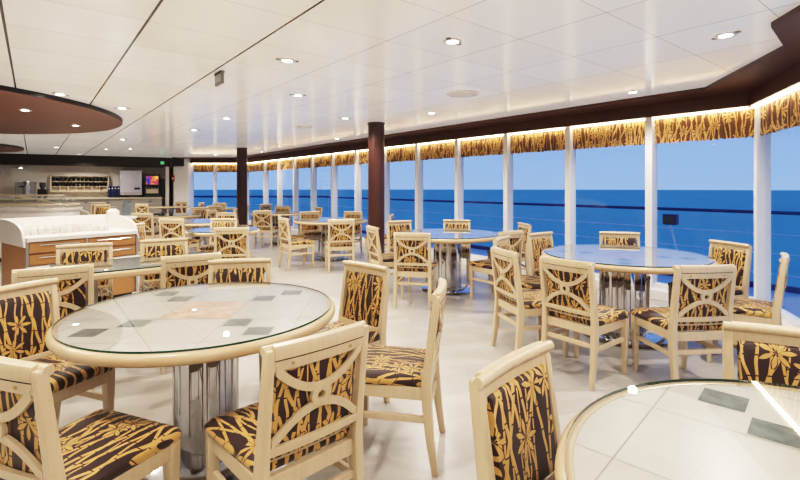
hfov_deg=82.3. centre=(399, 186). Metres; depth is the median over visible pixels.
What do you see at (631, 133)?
valance
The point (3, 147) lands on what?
ceiling canopy
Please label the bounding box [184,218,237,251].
round table
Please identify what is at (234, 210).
dining chair
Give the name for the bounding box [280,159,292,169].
valance
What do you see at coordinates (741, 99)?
trim
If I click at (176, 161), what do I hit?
trim
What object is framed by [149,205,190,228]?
round table
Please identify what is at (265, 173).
window mullion
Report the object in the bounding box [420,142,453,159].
valance
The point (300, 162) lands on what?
valance
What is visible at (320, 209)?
dining chair
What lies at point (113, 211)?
glass jar
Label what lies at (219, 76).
sign
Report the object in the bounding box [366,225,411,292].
dining chair
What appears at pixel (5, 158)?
trim
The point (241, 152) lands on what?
column
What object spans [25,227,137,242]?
island countertop
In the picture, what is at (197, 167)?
valance
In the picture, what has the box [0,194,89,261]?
countertop
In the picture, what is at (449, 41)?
recessed light
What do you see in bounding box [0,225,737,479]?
floor
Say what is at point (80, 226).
holder
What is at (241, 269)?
dining chair
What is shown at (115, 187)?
bin
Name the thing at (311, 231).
dining chair
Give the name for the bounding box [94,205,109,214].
dining chair
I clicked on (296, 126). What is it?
ceiling vent
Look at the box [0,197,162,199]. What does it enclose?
countertop
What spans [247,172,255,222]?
window
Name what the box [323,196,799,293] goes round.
deck railing
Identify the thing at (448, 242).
round table
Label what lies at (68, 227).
holder
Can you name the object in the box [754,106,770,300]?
trim
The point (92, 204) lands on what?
dining chair
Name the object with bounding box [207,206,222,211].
dining chair
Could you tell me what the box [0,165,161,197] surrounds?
wall
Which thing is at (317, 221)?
round table
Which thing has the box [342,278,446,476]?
dining chair
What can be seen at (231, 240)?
dining chair
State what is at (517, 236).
dining chair
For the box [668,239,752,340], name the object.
dining chair
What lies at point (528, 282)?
dining chair
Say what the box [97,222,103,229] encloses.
holder
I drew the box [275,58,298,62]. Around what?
recessed light
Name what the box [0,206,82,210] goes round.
countertop
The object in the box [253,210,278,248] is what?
dining chair
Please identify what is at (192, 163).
light strip
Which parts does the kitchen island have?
panel, drawer, panel, drawer, handle, drawer, handle, drawer, panel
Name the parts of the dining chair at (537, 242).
leg, rail, backrest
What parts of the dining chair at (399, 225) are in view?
leg, rail, backrest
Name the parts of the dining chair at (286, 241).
leg, rail, backrest, leg, seat frame, seat, leg, leg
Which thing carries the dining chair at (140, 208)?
on the floor
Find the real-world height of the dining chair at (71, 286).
0.880 m
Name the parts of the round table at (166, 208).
glass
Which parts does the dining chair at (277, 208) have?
backrest, leg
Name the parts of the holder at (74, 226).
dish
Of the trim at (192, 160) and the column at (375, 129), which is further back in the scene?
the trim at (192, 160)
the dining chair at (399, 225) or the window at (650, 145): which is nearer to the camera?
the window at (650, 145)
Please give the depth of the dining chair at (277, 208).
12.46 m
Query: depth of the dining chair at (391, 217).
8.63 m
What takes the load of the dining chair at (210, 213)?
on the floor
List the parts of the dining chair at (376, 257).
leg, rail, backrest, leg, seat frame, seat, leg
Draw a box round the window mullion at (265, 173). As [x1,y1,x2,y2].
[263,161,268,203]
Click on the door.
(170, 169)
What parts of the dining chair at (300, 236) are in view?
seat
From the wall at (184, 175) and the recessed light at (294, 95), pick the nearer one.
the recessed light at (294, 95)
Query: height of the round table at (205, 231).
0.774 m
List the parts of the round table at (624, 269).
glass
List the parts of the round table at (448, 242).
glass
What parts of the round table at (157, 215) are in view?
glass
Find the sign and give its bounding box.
[214,70,224,86]
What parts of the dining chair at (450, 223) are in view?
rail, backrest, seat, leg, leg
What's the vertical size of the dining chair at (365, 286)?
0.880 m
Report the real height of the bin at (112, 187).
0.400 m
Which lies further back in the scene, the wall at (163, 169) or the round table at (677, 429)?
the wall at (163, 169)
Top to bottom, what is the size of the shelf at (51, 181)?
0.018 m
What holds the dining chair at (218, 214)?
on the floor
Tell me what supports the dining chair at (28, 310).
on the floor
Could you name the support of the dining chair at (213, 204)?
on the floor
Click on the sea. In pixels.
(781, 200)
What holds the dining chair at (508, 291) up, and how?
on the floor
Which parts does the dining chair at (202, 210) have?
backrest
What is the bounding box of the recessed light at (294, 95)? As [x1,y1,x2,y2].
[290,94,305,96]
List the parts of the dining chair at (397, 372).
leg, leg, seat, seat frame, leg, backrest, cross rail, leg, rail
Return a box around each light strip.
[192,163,236,163]
[247,107,748,163]
[751,84,799,107]
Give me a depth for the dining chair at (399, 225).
7.02 m
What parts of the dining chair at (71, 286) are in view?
leg, rail, backrest, leg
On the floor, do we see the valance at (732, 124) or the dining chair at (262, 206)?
the dining chair at (262, 206)
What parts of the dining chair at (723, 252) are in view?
leg, seat, leg, rail, backrest, leg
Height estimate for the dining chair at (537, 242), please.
0.880 m
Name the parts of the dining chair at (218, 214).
backrest, rail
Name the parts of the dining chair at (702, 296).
leg, leg, seat, seat frame, leg, rail, cross rail, backrest, rail, leg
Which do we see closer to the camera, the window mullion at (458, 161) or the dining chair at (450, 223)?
the dining chair at (450, 223)
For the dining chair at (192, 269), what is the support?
on the floor
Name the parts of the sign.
panel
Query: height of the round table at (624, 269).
0.774 m
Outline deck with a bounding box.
[249,216,799,317]
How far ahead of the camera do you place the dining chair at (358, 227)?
9.71 m
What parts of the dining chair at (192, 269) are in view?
leg, backrest, rail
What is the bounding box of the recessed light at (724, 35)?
[711,31,741,39]
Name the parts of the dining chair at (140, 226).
backrest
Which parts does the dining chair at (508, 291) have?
leg, rail, backrest, cross rail, leg, seat frame, seat, leg, leg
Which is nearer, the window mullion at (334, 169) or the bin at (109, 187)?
the window mullion at (334, 169)
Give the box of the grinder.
[37,182,47,197]
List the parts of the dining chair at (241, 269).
leg, rail, backrest, leg, leg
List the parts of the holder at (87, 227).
dish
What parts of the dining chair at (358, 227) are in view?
backrest, leg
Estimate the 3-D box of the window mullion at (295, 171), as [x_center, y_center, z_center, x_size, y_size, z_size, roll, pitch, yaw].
[-2.834,0.198,13.508,0.160,2.165,1.152,0,0,-39]
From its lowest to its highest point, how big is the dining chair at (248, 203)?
0.880 m
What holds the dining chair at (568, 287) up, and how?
on the floor
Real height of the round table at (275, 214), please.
0.774 m
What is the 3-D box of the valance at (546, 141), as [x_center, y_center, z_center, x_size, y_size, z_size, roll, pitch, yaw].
[2.164,-0.705,7.241,0.043,0.315,1.040,0,0,-39]
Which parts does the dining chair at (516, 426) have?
leg, rail, backrest, rail, leg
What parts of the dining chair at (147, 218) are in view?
rail, backrest, seat, seat frame, leg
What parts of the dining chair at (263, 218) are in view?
leg, rail, backrest, seat frame, seat, leg, leg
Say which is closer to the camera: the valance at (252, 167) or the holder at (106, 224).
the holder at (106, 224)
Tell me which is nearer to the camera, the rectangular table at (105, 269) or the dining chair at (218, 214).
the rectangular table at (105, 269)
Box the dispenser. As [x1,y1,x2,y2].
[144,175,159,196]
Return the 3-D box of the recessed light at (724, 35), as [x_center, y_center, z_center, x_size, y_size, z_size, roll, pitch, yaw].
[2.316,-1.075,3.252,0.150,0.009,0.162,0,0,20]
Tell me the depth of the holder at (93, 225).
5.75 m
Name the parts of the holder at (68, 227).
dish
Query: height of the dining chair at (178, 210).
0.880 m
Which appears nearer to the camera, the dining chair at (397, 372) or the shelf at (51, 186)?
the dining chair at (397, 372)
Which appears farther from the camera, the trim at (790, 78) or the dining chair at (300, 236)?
the dining chair at (300, 236)
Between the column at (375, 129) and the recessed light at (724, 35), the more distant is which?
the column at (375, 129)
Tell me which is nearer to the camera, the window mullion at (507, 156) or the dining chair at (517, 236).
the dining chair at (517, 236)
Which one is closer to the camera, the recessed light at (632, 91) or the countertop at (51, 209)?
the recessed light at (632, 91)
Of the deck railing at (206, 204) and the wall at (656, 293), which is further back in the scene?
the deck railing at (206, 204)
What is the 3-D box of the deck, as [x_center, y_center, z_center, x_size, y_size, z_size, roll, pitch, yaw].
[-1.372,1.935,13.496,50.141,0.170,18.580,0,0,32]
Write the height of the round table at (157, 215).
0.774 m
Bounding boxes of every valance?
[193,164,212,171]
[216,164,236,171]
[247,162,262,171]
[266,161,276,170]
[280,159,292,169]
[296,157,310,168]
[314,155,330,167]
[335,152,353,165]
[359,151,367,163]
[387,146,414,162]
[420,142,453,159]
[461,136,502,157]
[510,129,564,153]
[573,121,644,148]
[655,109,754,143]
[760,90,799,135]
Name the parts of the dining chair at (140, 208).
backrest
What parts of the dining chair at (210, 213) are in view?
rail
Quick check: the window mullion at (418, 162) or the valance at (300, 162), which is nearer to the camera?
the window mullion at (418, 162)
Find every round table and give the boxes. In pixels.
[45,282,334,479]
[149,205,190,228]
[153,213,201,218]
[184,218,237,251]
[185,226,259,251]
[190,207,235,209]
[250,211,302,244]
[293,217,367,261]
[399,228,497,294]
[541,244,717,348]
[555,379,799,479]
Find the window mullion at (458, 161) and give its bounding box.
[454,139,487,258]
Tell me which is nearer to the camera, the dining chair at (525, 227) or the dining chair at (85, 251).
the dining chair at (85, 251)
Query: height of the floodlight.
1.315 m
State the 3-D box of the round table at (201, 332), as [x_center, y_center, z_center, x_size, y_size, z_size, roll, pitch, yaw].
[-1.008,1.013,2.385,1.330,0.774,1.330,0,0,-2]
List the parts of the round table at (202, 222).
glass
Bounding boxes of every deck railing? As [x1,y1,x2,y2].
[194,196,328,216]
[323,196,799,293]
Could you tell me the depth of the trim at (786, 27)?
5.11 m
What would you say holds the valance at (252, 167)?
attached to the window at (247, 172)
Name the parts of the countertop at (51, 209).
rail, rail, sweep rail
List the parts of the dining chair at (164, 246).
leg, seat, rail, rail, backrest, leg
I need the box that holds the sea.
[194,190,799,286]
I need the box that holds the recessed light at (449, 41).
[443,37,461,44]
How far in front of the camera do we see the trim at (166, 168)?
16.82 m
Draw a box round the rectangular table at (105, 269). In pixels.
[48,251,222,305]
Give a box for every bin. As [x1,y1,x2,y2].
[108,186,110,197]
[111,186,113,197]
[114,186,116,196]
[117,186,119,196]
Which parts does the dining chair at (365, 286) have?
leg, seat, rail, backrest, rail, seat frame, leg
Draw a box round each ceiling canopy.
[0,85,122,133]
[0,143,23,152]
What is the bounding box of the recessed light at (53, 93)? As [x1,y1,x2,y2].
[51,92,68,95]
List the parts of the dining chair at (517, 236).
leg, seat, seat frame, leg, rail, backrest, leg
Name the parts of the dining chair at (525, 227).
backrest, leg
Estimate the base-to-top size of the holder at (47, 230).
0.098 m
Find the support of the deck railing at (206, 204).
on the deck
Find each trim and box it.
[0,153,170,167]
[165,167,168,204]
[172,157,183,166]
[179,5,799,158]
[191,159,236,162]
[247,91,748,162]
[747,63,799,106]
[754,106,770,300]
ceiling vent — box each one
[294,125,311,127]
[446,90,478,97]
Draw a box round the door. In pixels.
[169,168,172,204]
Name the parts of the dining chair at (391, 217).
leg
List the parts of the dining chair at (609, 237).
leg, rail, backrest, leg, leg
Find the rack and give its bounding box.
[50,175,108,191]
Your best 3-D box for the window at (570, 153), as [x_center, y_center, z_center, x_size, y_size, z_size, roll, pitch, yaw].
[2.865,0.198,6.389,0.160,2.165,1.152,0,0,-39]
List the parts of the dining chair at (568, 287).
leg, rail, cross rail, backrest, rail, leg, seat frame, seat, leg, leg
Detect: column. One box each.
[236,148,247,237]
[367,122,384,262]
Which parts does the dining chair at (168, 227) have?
leg, rail, backrest, leg, seat frame, seat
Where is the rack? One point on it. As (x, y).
(55, 188)
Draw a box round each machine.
[15,181,36,198]
[120,170,141,196]
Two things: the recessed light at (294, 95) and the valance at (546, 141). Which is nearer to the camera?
the recessed light at (294, 95)
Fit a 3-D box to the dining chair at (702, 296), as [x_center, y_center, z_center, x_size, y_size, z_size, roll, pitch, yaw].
[2.016,0.960,3.288,0.456,0.880,0.526,0,0,-6]
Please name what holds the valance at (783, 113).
attached to the window at (785, 315)
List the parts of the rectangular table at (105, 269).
leg, glass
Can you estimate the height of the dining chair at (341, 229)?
0.880 m
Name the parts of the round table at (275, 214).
glass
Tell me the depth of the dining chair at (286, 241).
7.81 m
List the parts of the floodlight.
post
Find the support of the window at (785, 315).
in the wall at (784, 322)
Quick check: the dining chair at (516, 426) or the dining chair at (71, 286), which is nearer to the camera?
the dining chair at (516, 426)
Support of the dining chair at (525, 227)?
on the floor
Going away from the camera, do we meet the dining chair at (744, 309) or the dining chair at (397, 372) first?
the dining chair at (397, 372)
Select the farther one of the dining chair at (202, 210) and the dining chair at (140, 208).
the dining chair at (140, 208)
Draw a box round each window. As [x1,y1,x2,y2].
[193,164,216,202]
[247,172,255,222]
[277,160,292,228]
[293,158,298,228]
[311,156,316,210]
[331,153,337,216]
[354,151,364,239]
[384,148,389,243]
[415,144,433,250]
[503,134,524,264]
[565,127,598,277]
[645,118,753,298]
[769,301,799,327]
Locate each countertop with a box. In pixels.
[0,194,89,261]
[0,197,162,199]
[0,197,162,225]
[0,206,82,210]
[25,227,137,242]
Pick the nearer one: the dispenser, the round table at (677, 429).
the round table at (677, 429)
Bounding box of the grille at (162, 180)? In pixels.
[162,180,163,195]
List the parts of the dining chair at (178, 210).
backrest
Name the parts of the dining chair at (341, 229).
leg, leg, seat, seat frame, cross rail, rail, backrest, leg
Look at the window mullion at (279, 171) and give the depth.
14.78 m
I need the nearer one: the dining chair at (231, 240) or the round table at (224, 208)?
the dining chair at (231, 240)
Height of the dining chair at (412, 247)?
0.880 m
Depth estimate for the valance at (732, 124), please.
5.42 m
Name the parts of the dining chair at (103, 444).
rail, cross rail, backrest, leg, seat, seat frame, leg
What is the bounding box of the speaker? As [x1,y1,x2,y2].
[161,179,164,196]
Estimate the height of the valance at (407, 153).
0.315 m
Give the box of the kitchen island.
[0,214,139,297]
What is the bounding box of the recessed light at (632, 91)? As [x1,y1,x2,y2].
[626,90,638,93]
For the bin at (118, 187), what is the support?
on the countertop at (125, 205)
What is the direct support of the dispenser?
on the countertop at (125, 205)
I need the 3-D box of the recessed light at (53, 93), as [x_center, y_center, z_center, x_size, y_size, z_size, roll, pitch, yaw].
[-3.944,-1.075,5.318,0.162,0.009,0.150,0,0,-33]
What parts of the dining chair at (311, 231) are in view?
leg, rail, backrest, seat, seat frame, leg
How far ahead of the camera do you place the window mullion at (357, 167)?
11.21 m
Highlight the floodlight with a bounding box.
[663,214,678,249]
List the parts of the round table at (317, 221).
glass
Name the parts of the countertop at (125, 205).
door, door, door, door, door, door, door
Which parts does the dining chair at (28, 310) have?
rail, backrest, rail, leg, seat, seat frame, leg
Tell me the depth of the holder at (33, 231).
5.27 m
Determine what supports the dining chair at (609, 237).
on the floor
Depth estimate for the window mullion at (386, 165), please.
10.32 m
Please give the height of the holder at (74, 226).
0.098 m
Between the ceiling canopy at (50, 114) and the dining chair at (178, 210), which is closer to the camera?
the ceiling canopy at (50, 114)
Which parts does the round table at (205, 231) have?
glass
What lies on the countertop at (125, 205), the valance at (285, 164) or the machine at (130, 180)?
the machine at (130, 180)
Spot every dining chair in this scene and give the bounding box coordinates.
[0,278,114,425]
[0,356,180,479]
[11,264,93,390]
[56,242,112,301]
[90,203,105,214]
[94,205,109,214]
[130,213,159,238]
[135,204,157,229]
[136,223,146,279]
[139,238,187,291]
[159,218,199,252]
[160,252,221,374]
[175,202,186,212]
[185,207,208,228]
[187,209,216,248]
[198,202,204,206]
[199,218,236,252]
[204,320,368,479]
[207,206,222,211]
[208,258,270,380]
[212,203,225,211]
[214,227,251,258]
[216,212,236,225]
[233,208,256,243]
[247,203,249,224]
[251,204,271,224]
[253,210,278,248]
[274,206,290,233]
[278,214,306,261]
[278,217,314,270]
[298,207,322,238]
[299,211,320,255]
[312,260,389,402]
[324,219,354,273]
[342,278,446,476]
[344,211,362,252]
[365,214,393,260]
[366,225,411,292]
[386,220,427,280]
[393,232,436,310]
[443,219,470,280]
[469,230,523,299]
[469,340,560,479]
[487,222,531,280]
[490,246,568,357]
[493,235,540,312]
[527,231,553,275]
[539,255,628,390]
[599,231,650,307]
[631,264,736,379]
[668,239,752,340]
[706,252,789,362]
[722,321,799,385]
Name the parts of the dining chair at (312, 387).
leg, leg, seat, seat frame, rail, backrest, cross rail, rail, leg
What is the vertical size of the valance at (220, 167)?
0.315 m
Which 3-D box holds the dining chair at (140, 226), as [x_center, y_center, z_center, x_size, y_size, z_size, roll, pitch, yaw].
[-3.512,0.960,6.524,0.526,0.880,0.456,0,0,-6]
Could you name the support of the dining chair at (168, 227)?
on the floor
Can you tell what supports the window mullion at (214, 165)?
in the wall at (184, 175)
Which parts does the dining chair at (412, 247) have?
leg, leg, rail, cross rail, backrest, rail, seat frame, seat, leg, leg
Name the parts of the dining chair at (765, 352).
leg, rail, backrest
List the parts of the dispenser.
panel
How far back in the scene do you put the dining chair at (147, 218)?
9.18 m
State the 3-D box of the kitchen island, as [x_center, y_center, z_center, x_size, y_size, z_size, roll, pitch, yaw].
[-4.028,0.890,5.641,1.010,1.020,1.190,0,0,36]
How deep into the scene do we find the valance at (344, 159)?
11.70 m
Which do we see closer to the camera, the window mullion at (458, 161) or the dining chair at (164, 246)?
the dining chair at (164, 246)
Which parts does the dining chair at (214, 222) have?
seat, leg, backrest, rail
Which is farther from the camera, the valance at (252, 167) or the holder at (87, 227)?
the valance at (252, 167)
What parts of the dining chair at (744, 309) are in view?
leg, seat frame, seat, backrest, leg, rail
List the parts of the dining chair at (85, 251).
leg, rail, backrest, seat, leg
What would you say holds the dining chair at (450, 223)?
on the floor
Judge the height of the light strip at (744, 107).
0.014 m
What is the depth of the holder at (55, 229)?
5.42 m
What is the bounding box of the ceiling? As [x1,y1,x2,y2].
[0,0,799,157]
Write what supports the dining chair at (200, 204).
on the floor
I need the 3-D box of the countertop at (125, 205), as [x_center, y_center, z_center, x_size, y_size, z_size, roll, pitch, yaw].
[-12.825,0.885,14.799,9.140,1.030,0.690,0,0,-28]
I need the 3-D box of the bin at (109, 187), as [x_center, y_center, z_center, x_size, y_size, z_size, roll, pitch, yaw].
[-10.266,0.170,16.183,0.076,0.400,0.287,0,0,-28]
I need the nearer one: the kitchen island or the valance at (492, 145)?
the kitchen island
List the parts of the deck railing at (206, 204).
handrail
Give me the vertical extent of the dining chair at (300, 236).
0.880 m
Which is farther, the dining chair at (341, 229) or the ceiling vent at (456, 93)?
the dining chair at (341, 229)
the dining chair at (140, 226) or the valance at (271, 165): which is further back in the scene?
the valance at (271, 165)
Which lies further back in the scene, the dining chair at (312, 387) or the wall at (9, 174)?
the wall at (9, 174)
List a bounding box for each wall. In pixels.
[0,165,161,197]
[162,158,173,212]
[174,159,193,212]
[248,105,761,301]
[762,89,799,326]
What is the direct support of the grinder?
on the countertop at (125, 205)
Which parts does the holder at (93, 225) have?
dish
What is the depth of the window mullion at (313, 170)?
12.98 m
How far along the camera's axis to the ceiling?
3.91 m
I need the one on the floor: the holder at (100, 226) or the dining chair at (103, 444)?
the dining chair at (103, 444)
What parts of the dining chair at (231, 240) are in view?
leg, rail, backrest, cross rail, leg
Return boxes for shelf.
[51,181,107,181]
[51,186,107,186]
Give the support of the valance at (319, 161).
attached to the window mullion at (313, 170)
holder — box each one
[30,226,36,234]
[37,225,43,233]
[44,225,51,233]
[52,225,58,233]
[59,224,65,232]
[65,224,71,232]
[72,224,77,231]
[77,223,83,231]
[84,223,90,230]
[91,223,96,230]
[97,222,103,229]
[103,222,108,229]
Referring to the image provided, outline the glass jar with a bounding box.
[106,208,118,214]
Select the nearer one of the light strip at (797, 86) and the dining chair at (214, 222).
the light strip at (797, 86)
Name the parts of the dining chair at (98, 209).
backrest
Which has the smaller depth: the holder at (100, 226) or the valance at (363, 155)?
the holder at (100, 226)
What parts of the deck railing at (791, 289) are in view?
handrail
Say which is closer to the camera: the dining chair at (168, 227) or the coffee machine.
the dining chair at (168, 227)
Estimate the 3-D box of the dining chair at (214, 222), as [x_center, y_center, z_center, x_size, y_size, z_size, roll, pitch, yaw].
[-2.908,0.960,7.361,0.456,0.880,0.526,0,0,-3]
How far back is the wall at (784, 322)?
4.34 m

